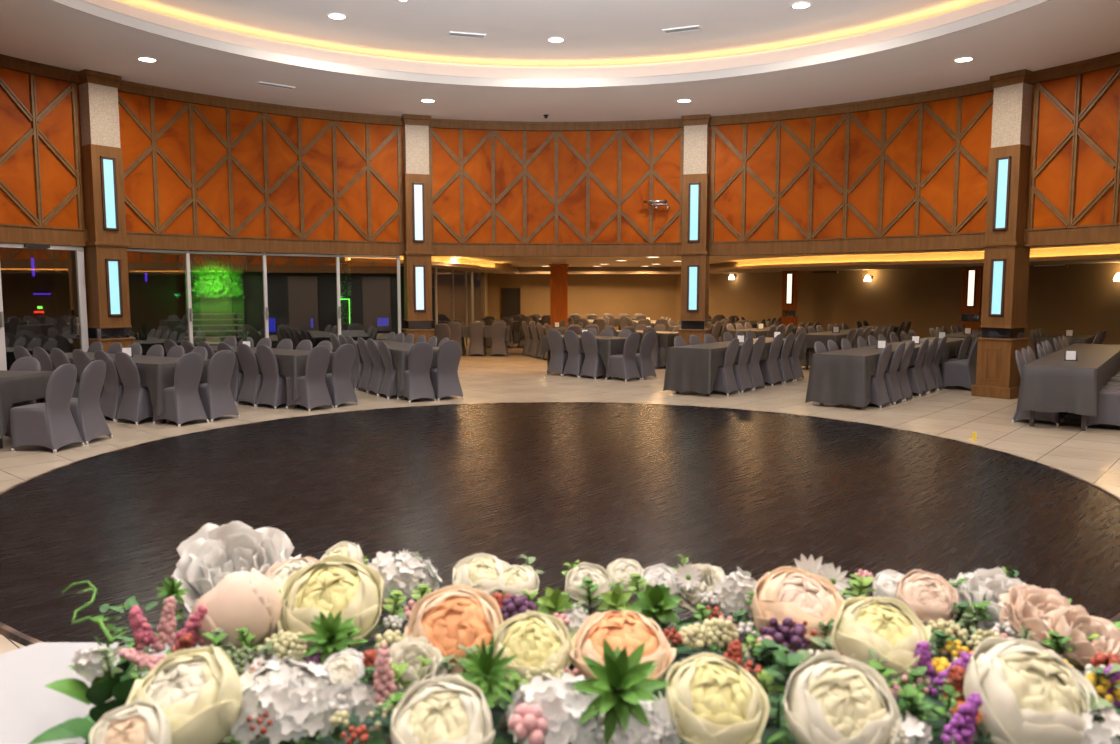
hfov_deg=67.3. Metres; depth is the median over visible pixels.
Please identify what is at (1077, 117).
trim
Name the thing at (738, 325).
banquet chair
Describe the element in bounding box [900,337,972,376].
tablecloth
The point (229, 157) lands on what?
trim
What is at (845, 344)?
banquet chair
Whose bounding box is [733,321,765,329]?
tablecloth
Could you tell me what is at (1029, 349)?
banquet chair
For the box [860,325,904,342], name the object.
tablecloth
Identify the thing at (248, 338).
banquet chair
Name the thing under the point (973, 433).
floor marker
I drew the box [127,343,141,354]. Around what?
banquet chair
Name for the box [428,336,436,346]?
banquet chair
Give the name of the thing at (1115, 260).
ceiling
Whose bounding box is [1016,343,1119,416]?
tablecloth
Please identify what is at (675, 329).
banquet chair
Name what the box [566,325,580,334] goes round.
banquet chair
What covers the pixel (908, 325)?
banquet chair
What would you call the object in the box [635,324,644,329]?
banquet chair
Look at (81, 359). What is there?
banquet chair
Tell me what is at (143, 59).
diffuser
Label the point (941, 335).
card holder
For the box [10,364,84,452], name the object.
banquet chair
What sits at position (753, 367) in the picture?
banquet chair
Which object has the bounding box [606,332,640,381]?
banquet chair
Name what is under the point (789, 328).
banquet chair
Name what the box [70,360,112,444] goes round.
banquet chair
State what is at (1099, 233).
trim
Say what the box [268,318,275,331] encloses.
screen
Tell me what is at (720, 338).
banquet chair
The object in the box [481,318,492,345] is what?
banquet chair
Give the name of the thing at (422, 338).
banquet chair
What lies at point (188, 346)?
banquet chair
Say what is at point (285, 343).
banquet chair
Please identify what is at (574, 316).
banquet chair
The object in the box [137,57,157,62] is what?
recessed light
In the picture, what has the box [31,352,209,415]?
tablecloth
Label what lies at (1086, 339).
tablecloth
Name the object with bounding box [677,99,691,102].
recessed light
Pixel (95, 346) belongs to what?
banquet chair
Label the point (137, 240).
trim
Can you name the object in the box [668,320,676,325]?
banquet chair
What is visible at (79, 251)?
window
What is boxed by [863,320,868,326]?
banquet chair
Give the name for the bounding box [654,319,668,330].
banquet chair
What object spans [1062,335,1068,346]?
banquet chair
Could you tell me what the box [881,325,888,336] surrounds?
banquet chair
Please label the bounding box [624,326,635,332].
banquet chair
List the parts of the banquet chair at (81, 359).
backrest, seat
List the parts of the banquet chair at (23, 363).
seat, backrest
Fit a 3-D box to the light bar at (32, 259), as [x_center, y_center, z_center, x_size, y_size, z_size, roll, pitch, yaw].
[-9.711,-1.939,15.546,0.030,0.340,0.040,0,5,0]
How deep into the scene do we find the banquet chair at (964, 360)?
14.54 m
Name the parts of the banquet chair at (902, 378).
seat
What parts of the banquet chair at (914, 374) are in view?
seat, backrest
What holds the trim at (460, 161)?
attached to the wall at (507, 168)
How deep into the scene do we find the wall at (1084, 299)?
22.89 m
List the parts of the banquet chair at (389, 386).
seat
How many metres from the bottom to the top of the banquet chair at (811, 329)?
0.873 m
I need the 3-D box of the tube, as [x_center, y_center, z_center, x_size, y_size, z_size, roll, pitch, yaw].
[-9.575,-1.444,15.593,0.300,0.030,0.040,0,5,0]
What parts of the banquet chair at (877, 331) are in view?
backrest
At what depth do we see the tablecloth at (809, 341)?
17.45 m
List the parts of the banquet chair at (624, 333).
backrest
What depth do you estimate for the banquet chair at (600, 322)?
23.84 m
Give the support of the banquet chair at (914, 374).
on the floor at (1092, 455)
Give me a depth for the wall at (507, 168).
16.48 m
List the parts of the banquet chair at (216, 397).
seat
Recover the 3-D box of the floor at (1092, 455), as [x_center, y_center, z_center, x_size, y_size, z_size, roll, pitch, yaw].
[0.000,0.350,13.596,44.000,0.001,45.000,0,5,0]
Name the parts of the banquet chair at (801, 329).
backrest, seat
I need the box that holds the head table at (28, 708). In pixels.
[0,642,238,743]
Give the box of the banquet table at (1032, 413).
[1029,367,1085,430]
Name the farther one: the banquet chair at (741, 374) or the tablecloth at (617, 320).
the tablecloth at (617, 320)
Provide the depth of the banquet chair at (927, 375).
13.70 m
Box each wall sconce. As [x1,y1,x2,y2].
[729,274,735,279]
[864,275,872,280]
[1113,273,1119,280]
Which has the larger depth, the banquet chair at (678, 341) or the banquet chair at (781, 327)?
the banquet chair at (781, 327)
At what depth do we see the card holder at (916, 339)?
14.37 m
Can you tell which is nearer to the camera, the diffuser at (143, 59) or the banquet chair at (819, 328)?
the diffuser at (143, 59)
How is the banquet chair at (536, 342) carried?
on the floor at (1092, 455)
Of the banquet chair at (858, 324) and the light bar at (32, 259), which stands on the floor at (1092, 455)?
the banquet chair at (858, 324)
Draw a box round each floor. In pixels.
[0,332,1119,653]
[0,403,1119,641]
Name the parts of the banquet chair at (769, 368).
seat, backrest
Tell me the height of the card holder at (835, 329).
0.126 m
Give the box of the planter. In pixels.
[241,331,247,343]
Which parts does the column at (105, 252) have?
woven panel, light frame, light panel, light frame, light panel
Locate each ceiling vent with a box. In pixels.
[256,81,294,88]
[448,31,485,38]
[662,25,701,33]
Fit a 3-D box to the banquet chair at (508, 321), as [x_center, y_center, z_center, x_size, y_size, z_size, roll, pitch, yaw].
[-1.538,-1.169,24.696,0.434,0.873,0.538,0,5,-1]
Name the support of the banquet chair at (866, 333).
on the floor at (1092, 455)
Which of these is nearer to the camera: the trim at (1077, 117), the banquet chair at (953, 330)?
the trim at (1077, 117)
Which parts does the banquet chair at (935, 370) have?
seat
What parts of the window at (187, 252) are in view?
rail, post, rail, post, rail, post, rail, post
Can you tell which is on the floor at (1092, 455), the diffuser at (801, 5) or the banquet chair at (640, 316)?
the banquet chair at (640, 316)
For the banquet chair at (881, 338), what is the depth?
14.69 m
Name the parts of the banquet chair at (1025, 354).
backrest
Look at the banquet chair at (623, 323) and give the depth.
27.66 m
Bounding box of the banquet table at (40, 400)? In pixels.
[0,398,42,448]
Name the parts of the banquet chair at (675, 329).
backrest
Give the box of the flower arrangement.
[29,521,1119,743]
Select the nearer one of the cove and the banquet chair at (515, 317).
the cove
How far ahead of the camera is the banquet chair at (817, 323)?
21.13 m
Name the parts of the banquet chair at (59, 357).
seat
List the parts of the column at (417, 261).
woven panel, light frame, light panel, light frame, light panel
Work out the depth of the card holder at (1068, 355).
10.85 m
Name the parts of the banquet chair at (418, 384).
seat, backrest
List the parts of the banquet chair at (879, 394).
seat, backrest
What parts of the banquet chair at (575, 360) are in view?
seat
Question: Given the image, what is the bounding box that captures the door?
[501,288,520,318]
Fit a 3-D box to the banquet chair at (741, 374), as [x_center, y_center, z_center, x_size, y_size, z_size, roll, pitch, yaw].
[2.929,-0.140,14.002,0.546,0.897,0.442,4,7,36]
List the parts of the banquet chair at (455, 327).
seat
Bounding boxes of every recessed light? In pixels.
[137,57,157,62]
[327,13,346,19]
[420,99,435,102]
[547,37,564,42]
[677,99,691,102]
[791,2,810,8]
[953,57,973,62]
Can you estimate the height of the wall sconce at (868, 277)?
0.180 m
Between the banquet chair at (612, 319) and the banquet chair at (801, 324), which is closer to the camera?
the banquet chair at (801, 324)
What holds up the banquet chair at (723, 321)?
on the floor at (1092, 455)
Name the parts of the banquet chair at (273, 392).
seat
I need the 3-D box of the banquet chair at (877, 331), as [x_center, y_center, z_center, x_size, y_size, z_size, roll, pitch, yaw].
[6.917,-0.608,18.872,0.538,0.873,0.434,4,7,38]
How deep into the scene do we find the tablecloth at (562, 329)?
21.28 m
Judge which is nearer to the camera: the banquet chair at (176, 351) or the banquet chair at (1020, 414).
the banquet chair at (1020, 414)
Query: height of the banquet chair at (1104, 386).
0.897 m
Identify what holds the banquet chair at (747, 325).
on the floor at (1092, 455)
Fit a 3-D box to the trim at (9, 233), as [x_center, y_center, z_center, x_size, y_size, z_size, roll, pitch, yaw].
[-8.194,-2.995,10.508,0.693,2.590,5.507,2,6,18]
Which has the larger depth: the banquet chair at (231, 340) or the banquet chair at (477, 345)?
the banquet chair at (477, 345)
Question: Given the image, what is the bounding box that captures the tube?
[33,293,50,294]
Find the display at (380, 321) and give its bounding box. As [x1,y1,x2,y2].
[377,318,388,325]
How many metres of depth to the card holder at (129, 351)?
11.47 m
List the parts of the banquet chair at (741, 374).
seat, backrest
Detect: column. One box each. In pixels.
[77,69,135,352]
[401,114,434,343]
[678,114,711,344]
[971,69,1033,398]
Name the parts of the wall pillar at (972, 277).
light panel, light frame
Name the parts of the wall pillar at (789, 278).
light frame, light panel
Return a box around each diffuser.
[139,58,155,61]
[329,14,344,18]
[549,38,562,41]
[792,3,809,7]
[955,58,971,61]
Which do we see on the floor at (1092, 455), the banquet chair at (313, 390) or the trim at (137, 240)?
the banquet chair at (313, 390)
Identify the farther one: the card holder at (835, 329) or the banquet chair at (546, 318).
the banquet chair at (546, 318)
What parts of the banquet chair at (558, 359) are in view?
seat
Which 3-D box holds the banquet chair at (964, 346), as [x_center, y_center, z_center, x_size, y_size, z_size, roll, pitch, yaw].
[7.022,-0.236,15.004,0.538,0.873,0.434,5,7,41]
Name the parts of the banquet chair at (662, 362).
seat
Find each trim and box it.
[0,54,87,246]
[0,74,83,228]
[0,402,1119,645]
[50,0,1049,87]
[118,80,404,255]
[118,94,402,241]
[345,245,1119,273]
[429,118,683,256]
[429,128,683,242]
[708,80,993,255]
[710,94,993,241]
[1024,52,1119,246]
[1027,67,1119,228]
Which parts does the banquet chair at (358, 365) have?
seat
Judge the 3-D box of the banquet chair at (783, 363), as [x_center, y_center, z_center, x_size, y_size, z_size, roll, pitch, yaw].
[3.993,-0.272,15.371,0.546,0.897,0.442,4,7,37]
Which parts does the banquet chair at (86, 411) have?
seat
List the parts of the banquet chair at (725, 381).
seat, backrest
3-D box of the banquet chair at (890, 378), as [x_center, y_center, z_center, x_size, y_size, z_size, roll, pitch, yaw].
[4.848,-0.002,12.565,0.546,0.897,0.442,4,7,38]
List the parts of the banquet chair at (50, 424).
seat, backrest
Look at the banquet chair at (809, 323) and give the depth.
20.76 m
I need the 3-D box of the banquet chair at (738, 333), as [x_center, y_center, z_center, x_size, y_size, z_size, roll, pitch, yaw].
[3.579,-0.305,15.719,0.546,0.897,0.442,4,7,39]
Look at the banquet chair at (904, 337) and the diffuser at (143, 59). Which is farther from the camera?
the banquet chair at (904, 337)
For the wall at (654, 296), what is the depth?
30.87 m
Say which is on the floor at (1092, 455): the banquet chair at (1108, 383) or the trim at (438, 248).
the banquet chair at (1108, 383)
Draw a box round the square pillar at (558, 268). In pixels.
[549,259,568,326]
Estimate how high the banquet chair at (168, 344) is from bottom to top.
0.897 m
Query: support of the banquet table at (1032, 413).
on the floor at (1092, 455)
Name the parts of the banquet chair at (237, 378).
seat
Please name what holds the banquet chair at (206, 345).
on the floor at (1092, 455)
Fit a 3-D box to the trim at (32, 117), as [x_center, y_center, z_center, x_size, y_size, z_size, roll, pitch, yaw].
[-8.188,-3.045,10.501,0.386,2.170,4.907,2,6,18]
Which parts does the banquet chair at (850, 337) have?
backrest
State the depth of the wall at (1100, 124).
12.21 m
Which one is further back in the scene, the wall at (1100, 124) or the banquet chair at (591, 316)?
the banquet chair at (591, 316)
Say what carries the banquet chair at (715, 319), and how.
on the floor at (1092, 455)
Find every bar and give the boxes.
[31,258,34,275]
[75,317,79,334]
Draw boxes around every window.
[0,242,88,370]
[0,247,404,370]
[127,249,400,343]
[434,268,484,344]
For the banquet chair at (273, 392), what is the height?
0.897 m
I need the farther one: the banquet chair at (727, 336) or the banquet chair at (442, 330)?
the banquet chair at (442, 330)
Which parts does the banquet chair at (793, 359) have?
seat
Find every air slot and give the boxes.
[813,271,838,273]
[1033,264,1068,267]
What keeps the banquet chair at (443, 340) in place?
on the floor at (1092, 455)
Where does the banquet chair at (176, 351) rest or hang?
on the floor at (1092, 455)
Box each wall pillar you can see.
[780,271,797,325]
[959,267,982,329]
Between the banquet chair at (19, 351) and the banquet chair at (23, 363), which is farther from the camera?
the banquet chair at (19, 351)
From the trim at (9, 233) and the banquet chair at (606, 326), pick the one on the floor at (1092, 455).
the banquet chair at (606, 326)
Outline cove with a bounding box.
[84,0,1016,78]
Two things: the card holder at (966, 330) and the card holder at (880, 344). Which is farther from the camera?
the card holder at (966, 330)
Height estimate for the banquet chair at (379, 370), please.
0.897 m
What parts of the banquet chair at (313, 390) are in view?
seat, backrest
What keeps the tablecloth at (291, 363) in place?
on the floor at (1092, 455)
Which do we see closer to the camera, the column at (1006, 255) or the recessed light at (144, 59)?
the recessed light at (144, 59)
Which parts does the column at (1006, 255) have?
raised panel, light frame, light panel, light frame, light panel, woven panel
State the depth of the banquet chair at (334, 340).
14.90 m
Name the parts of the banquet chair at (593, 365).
backrest, seat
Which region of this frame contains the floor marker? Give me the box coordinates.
[970,432,976,439]
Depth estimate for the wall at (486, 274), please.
28.92 m
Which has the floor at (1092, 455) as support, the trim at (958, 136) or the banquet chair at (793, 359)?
the banquet chair at (793, 359)
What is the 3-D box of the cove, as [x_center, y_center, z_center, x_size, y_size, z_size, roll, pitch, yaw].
[-0.100,-4.287,7.645,13.320,0.490,13.320,0,5,0]
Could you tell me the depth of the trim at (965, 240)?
14.77 m
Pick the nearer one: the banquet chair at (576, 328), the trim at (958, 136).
the trim at (958, 136)
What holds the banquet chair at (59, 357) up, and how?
on the floor at (1092, 455)
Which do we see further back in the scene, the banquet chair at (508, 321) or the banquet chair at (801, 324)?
the banquet chair at (508, 321)
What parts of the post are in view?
green frame, post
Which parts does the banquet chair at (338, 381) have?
seat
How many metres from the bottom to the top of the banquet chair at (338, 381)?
0.897 m
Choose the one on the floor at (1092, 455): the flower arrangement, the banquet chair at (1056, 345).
the banquet chair at (1056, 345)
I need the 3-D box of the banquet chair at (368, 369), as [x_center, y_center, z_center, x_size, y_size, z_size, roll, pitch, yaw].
[-3.046,-0.137,13.969,0.546,0.897,0.442,-4,7,-35]
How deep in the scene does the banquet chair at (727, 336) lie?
15.39 m
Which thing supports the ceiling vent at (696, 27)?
in the ceiling at (594, 32)
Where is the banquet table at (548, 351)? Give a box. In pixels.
[547,339,609,378]
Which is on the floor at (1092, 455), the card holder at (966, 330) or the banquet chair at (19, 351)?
the banquet chair at (19, 351)
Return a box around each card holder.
[121,348,133,356]
[242,341,252,348]
[554,322,559,327]
[737,336,744,342]
[757,324,763,328]
[773,332,780,338]
[832,327,839,332]
[876,341,886,348]
[911,336,919,343]
[937,332,945,338]
[963,328,971,333]
[1063,351,1077,360]
[1064,330,1073,336]
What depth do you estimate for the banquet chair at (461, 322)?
22.25 m
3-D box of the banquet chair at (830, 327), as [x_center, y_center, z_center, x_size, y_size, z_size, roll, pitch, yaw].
[6.428,-0.645,19.250,0.538,0.873,0.434,4,7,37]
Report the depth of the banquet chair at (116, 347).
12.32 m
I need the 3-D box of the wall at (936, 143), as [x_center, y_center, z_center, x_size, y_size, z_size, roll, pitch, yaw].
[5.003,-3.422,14.794,5.482,2.560,0.548,4,7,36]
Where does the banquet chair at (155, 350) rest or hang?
on the floor at (1092, 455)
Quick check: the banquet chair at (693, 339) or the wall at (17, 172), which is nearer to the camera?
the wall at (17, 172)
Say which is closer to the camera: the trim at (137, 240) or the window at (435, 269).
the trim at (137, 240)
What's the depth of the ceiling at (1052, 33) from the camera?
12.66 m
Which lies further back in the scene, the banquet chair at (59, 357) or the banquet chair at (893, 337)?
the banquet chair at (893, 337)
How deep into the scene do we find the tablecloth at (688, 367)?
13.37 m
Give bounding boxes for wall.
[0,68,84,228]
[118,91,403,241]
[179,254,246,346]
[432,128,680,242]
[481,272,487,318]
[488,273,676,329]
[676,263,1119,353]
[709,91,993,241]
[1027,66,1119,228]
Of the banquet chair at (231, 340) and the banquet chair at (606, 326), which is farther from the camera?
the banquet chair at (606, 326)
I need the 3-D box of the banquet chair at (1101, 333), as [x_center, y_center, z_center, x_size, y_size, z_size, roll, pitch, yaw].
[10.296,-0.377,16.461,0.538,0.873,0.434,4,7,37]
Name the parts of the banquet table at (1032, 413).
leg, leg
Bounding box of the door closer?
[24,244,49,247]
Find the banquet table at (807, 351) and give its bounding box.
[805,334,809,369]
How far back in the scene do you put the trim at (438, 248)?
16.39 m
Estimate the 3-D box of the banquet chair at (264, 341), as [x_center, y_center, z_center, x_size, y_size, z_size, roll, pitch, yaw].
[-4.866,-0.082,13.399,0.442,0.897,0.546,4,7,35]
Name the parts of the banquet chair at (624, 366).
seat, backrest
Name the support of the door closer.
attached to the window at (79, 251)
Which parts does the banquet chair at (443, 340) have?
backrest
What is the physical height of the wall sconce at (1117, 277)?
0.180 m
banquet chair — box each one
[4,357,40,438]
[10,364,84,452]
[14,346,35,401]
[33,347,54,402]
[51,348,79,397]
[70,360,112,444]
[72,349,103,403]
[87,342,102,351]
[94,350,123,421]
[106,342,122,353]
[115,352,152,424]
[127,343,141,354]
[146,344,163,356]
[152,352,208,426]
[164,339,177,353]
[166,346,184,357]
[181,340,195,353]
[191,347,207,358]
[198,341,214,358]
[198,350,239,421]
[217,342,243,403]
[222,336,236,345]
[236,344,262,405]
[239,337,253,346]
[256,338,271,347]
[256,345,286,408]
[276,339,292,348]
[286,345,333,411]
[296,340,312,350]
[317,341,332,351]
[325,344,358,407]
[330,334,339,351]
[339,335,352,370]
[346,336,363,389]
[357,337,373,392]
[367,339,384,395]
[378,340,397,398]
[386,332,394,340]
[395,333,404,341]
[397,342,435,402]
[403,334,413,343]
[415,335,425,343]
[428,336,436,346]
[429,341,463,400]
[434,323,453,346]
[436,338,448,367]
[447,322,463,355]
[453,320,465,352]
[468,321,485,355]
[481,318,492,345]
[490,321,507,355]
[501,318,513,346]
[512,315,520,341]
[518,318,530,346]
[521,321,539,355]
[529,322,539,357]
[530,315,538,324]
[536,323,545,358]
[541,315,549,324]
[544,323,550,358]
[546,330,567,375]
[562,330,584,377]
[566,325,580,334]
[571,314,580,324]
[575,318,588,327]
[579,331,612,378]
[584,324,598,335]
[587,314,597,319]
[587,328,597,335]
[592,318,605,335]
[599,328,613,336]
[600,329,631,375]
[603,314,614,326]
[604,325,617,336]
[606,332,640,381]
[619,314,631,329]
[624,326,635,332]
[635,314,646,319]
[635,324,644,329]
[635,331,656,379]
[638,319,651,325]
[643,327,659,367]
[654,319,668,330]
[654,325,665,330]
[659,332,678,367]
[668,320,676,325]
[672,325,680,346]
[674,336,685,346]
[689,335,700,344]
[704,334,715,342]
[707,321,711,327]
[711,316,722,323]
[711,321,720,341]
[713,338,739,395]
[715,337,753,392]
[717,320,730,341]
[721,319,732,324]
[723,332,733,340]
[726,324,734,329]
[735,331,745,338]
[736,323,743,329]
[737,320,749,328]
[745,322,751,328]
[746,330,755,337]
[747,336,765,389]
[759,334,782,385]
[766,321,772,326]
[767,325,776,337]
[776,324,784,334]
[777,333,793,382]
[783,323,792,337]
[788,332,804,380]
[795,323,804,337]
[798,327,814,366]
[805,322,811,332]
[808,326,815,332]
[811,341,844,404]
[813,321,819,332]
[817,325,823,332]
[826,328,855,351]
[827,340,838,350]
[828,324,832,330]
[841,338,851,349]
[842,323,848,329]
[845,344,891,407]
[852,327,862,347]
[856,321,862,328]
[857,336,866,346]
[862,327,870,342]
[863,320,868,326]
[867,326,881,345]
[868,335,876,345]
[878,334,886,340]
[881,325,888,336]
[884,342,904,404]
[885,324,893,342]
[890,332,898,342]
[896,322,904,341]
[896,341,914,400]
[899,321,910,340]
[901,331,908,340]
[907,339,928,395]
[908,330,915,339]
[921,337,938,392]
[929,328,936,336]
[930,336,946,390]
[941,340,977,390]
[942,335,970,378]
[951,325,956,332]
[952,333,979,358]
[955,359,976,367]
[956,325,961,331]
[1012,350,1063,425]
[1022,348,1067,420]
[1027,346,1069,412]
[1030,330,1037,356]
[1035,329,1040,339]
[1037,343,1044,357]
[1039,328,1044,336]
[1041,342,1048,355]
[1045,340,1052,353]
[1053,338,1060,351]
[1057,336,1064,348]
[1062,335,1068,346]
[1086,389,1119,428]
[1092,332,1099,343]
[1096,331,1102,343]
[1099,330,1106,343]
[1102,385,1119,389]
[1107,382,1119,385]
[1108,377,1119,382]
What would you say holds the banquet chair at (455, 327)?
on the floor at (1092, 455)
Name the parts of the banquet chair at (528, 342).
backrest, seat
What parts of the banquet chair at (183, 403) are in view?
seat, backrest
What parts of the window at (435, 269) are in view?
post, post, post, post, post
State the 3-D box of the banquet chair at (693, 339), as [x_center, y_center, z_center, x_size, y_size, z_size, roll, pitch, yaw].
[2.500,-0.172,14.337,0.546,0.897,0.442,4,7,37]
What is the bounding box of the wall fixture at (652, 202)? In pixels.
[644,200,669,209]
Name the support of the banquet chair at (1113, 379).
on the floor at (1092, 455)
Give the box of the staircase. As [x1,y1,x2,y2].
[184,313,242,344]
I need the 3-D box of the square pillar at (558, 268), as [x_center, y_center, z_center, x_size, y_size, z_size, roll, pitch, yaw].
[0.000,-1.766,22.535,0.520,2.500,0.520,0,5,0]
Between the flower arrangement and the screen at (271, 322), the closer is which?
the flower arrangement
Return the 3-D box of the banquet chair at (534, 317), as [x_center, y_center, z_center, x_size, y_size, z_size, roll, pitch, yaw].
[-0.814,-1.375,26.839,0.434,0.873,0.538,0,6,3]
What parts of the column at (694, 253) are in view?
light frame, light panel, light panel, light frame, woven panel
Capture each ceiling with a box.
[0,0,1119,121]
[113,0,988,66]
[146,243,1119,273]
[320,258,1119,274]
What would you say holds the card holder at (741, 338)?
on the tablecloth at (688, 367)
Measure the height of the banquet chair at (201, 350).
0.897 m
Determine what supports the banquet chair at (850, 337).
on the floor at (1092, 455)
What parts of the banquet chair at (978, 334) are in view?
backrest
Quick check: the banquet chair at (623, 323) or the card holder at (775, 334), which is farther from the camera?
the banquet chair at (623, 323)
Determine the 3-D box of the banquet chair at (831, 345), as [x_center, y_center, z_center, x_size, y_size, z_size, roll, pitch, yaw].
[4.400,-0.035,12.909,0.546,0.897,0.442,4,7,38]
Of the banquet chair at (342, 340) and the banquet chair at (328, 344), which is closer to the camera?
the banquet chair at (328, 344)
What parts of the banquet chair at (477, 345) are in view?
seat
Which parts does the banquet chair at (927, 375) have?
seat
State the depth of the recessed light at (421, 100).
14.49 m
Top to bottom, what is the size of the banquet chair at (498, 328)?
0.873 m
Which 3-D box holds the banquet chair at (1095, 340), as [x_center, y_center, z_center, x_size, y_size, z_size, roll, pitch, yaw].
[9.957,-0.335,16.031,0.538,0.873,0.434,4,7,37]
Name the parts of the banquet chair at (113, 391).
seat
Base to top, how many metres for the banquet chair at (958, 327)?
0.873 m
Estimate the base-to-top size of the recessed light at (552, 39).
0.012 m
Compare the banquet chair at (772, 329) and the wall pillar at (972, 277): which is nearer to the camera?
the banquet chair at (772, 329)
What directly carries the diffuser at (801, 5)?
attached to the recessed light at (799, 5)
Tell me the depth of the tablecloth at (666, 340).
17.93 m
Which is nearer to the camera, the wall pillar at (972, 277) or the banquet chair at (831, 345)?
the banquet chair at (831, 345)
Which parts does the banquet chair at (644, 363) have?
seat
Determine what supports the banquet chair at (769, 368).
on the floor at (1092, 455)
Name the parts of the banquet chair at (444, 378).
seat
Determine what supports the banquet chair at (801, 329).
on the floor at (1092, 455)
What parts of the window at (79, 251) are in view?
post, rail, post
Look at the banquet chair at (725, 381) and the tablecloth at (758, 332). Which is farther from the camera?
the tablecloth at (758, 332)
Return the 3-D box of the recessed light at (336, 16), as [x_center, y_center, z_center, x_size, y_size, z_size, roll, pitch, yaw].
[-3.064,-4.907,11.621,0.264,0.012,0.264,0,5,0]
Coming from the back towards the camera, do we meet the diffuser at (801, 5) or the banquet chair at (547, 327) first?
the banquet chair at (547, 327)
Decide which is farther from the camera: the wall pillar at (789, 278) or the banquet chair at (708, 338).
the wall pillar at (789, 278)
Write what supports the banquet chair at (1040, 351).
on the floor at (1092, 455)
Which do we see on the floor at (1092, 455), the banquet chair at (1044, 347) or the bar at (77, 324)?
the banquet chair at (1044, 347)
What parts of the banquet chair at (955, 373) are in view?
seat, backrest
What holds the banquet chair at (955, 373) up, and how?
on the floor at (1092, 455)
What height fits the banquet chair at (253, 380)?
0.897 m
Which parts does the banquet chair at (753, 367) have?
seat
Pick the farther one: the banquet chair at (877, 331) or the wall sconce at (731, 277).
the wall sconce at (731, 277)
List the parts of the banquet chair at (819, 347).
backrest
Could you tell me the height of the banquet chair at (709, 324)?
0.873 m
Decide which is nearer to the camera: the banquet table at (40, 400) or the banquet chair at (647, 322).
the banquet table at (40, 400)
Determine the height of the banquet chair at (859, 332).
0.873 m
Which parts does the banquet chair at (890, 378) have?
seat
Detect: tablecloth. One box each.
[0,370,52,438]
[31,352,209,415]
[197,345,334,401]
[355,340,438,392]
[461,325,511,342]
[493,321,534,331]
[519,325,583,340]
[539,335,639,372]
[568,318,635,326]
[616,330,677,361]
[632,320,655,327]
[663,337,804,393]
[668,324,723,335]
[726,326,805,338]
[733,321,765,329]
[799,328,882,360]
[805,342,941,407]
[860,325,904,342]
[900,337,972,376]
[934,330,981,339]
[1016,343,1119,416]
[1036,334,1095,359]
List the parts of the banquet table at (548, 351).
leg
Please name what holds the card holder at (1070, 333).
on the tablecloth at (1086, 339)
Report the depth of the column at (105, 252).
12.85 m
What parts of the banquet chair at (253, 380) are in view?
seat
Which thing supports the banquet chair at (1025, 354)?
on the floor at (1092, 455)
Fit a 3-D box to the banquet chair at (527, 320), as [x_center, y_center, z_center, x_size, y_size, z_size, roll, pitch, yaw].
[-0.989,-1.167,24.681,0.434,0.873,0.538,0,5,0]
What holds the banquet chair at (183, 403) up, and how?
on the floor at (1092, 455)
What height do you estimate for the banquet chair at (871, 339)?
0.897 m
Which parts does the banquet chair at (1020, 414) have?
backrest, seat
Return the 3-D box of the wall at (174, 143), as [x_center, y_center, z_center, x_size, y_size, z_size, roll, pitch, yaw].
[-5.103,-3.422,14.794,5.482,2.560,0.548,-4,7,-36]
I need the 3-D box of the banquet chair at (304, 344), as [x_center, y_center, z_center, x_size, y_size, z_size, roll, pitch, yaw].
[-4.058,-0.031,12.867,0.442,0.897,0.546,4,7,36]
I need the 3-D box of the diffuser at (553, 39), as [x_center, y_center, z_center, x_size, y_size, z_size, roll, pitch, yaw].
[-0.045,-5.012,12.707,0.224,0.001,0.224,0,5,0]
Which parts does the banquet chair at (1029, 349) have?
backrest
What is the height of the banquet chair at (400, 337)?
0.897 m
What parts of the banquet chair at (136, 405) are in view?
seat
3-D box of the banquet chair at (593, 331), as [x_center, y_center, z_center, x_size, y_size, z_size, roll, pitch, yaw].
[0.499,-0.444,17.160,0.442,0.897,0.546,5,8,44]
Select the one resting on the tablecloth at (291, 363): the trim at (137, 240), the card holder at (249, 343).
the card holder at (249, 343)
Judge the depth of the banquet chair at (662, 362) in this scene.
17.92 m
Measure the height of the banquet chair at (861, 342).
0.897 m
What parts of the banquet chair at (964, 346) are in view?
backrest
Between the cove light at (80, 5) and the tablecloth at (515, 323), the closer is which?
the cove light at (80, 5)
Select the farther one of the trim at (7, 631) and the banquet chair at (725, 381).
the banquet chair at (725, 381)
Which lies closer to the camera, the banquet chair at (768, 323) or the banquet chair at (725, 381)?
the banquet chair at (725, 381)
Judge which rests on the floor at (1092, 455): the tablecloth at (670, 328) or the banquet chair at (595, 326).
the banquet chair at (595, 326)
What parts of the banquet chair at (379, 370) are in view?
seat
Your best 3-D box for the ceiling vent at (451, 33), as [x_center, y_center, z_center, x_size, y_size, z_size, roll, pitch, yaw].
[-1.361,-4.986,12.460,0.540,0.016,0.180,-2,6,-15]
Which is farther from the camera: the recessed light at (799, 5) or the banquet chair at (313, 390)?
the banquet chair at (313, 390)
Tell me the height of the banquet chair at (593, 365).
0.897 m
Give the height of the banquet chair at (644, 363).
0.897 m
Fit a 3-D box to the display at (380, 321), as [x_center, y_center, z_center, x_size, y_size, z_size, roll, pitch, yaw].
[-4.314,-1.226,20.637,0.260,0.200,0.050,0,5,0]
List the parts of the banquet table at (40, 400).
leg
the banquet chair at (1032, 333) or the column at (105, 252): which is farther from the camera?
the banquet chair at (1032, 333)
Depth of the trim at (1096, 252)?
20.36 m
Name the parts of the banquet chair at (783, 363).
seat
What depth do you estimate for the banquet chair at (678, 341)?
14.02 m

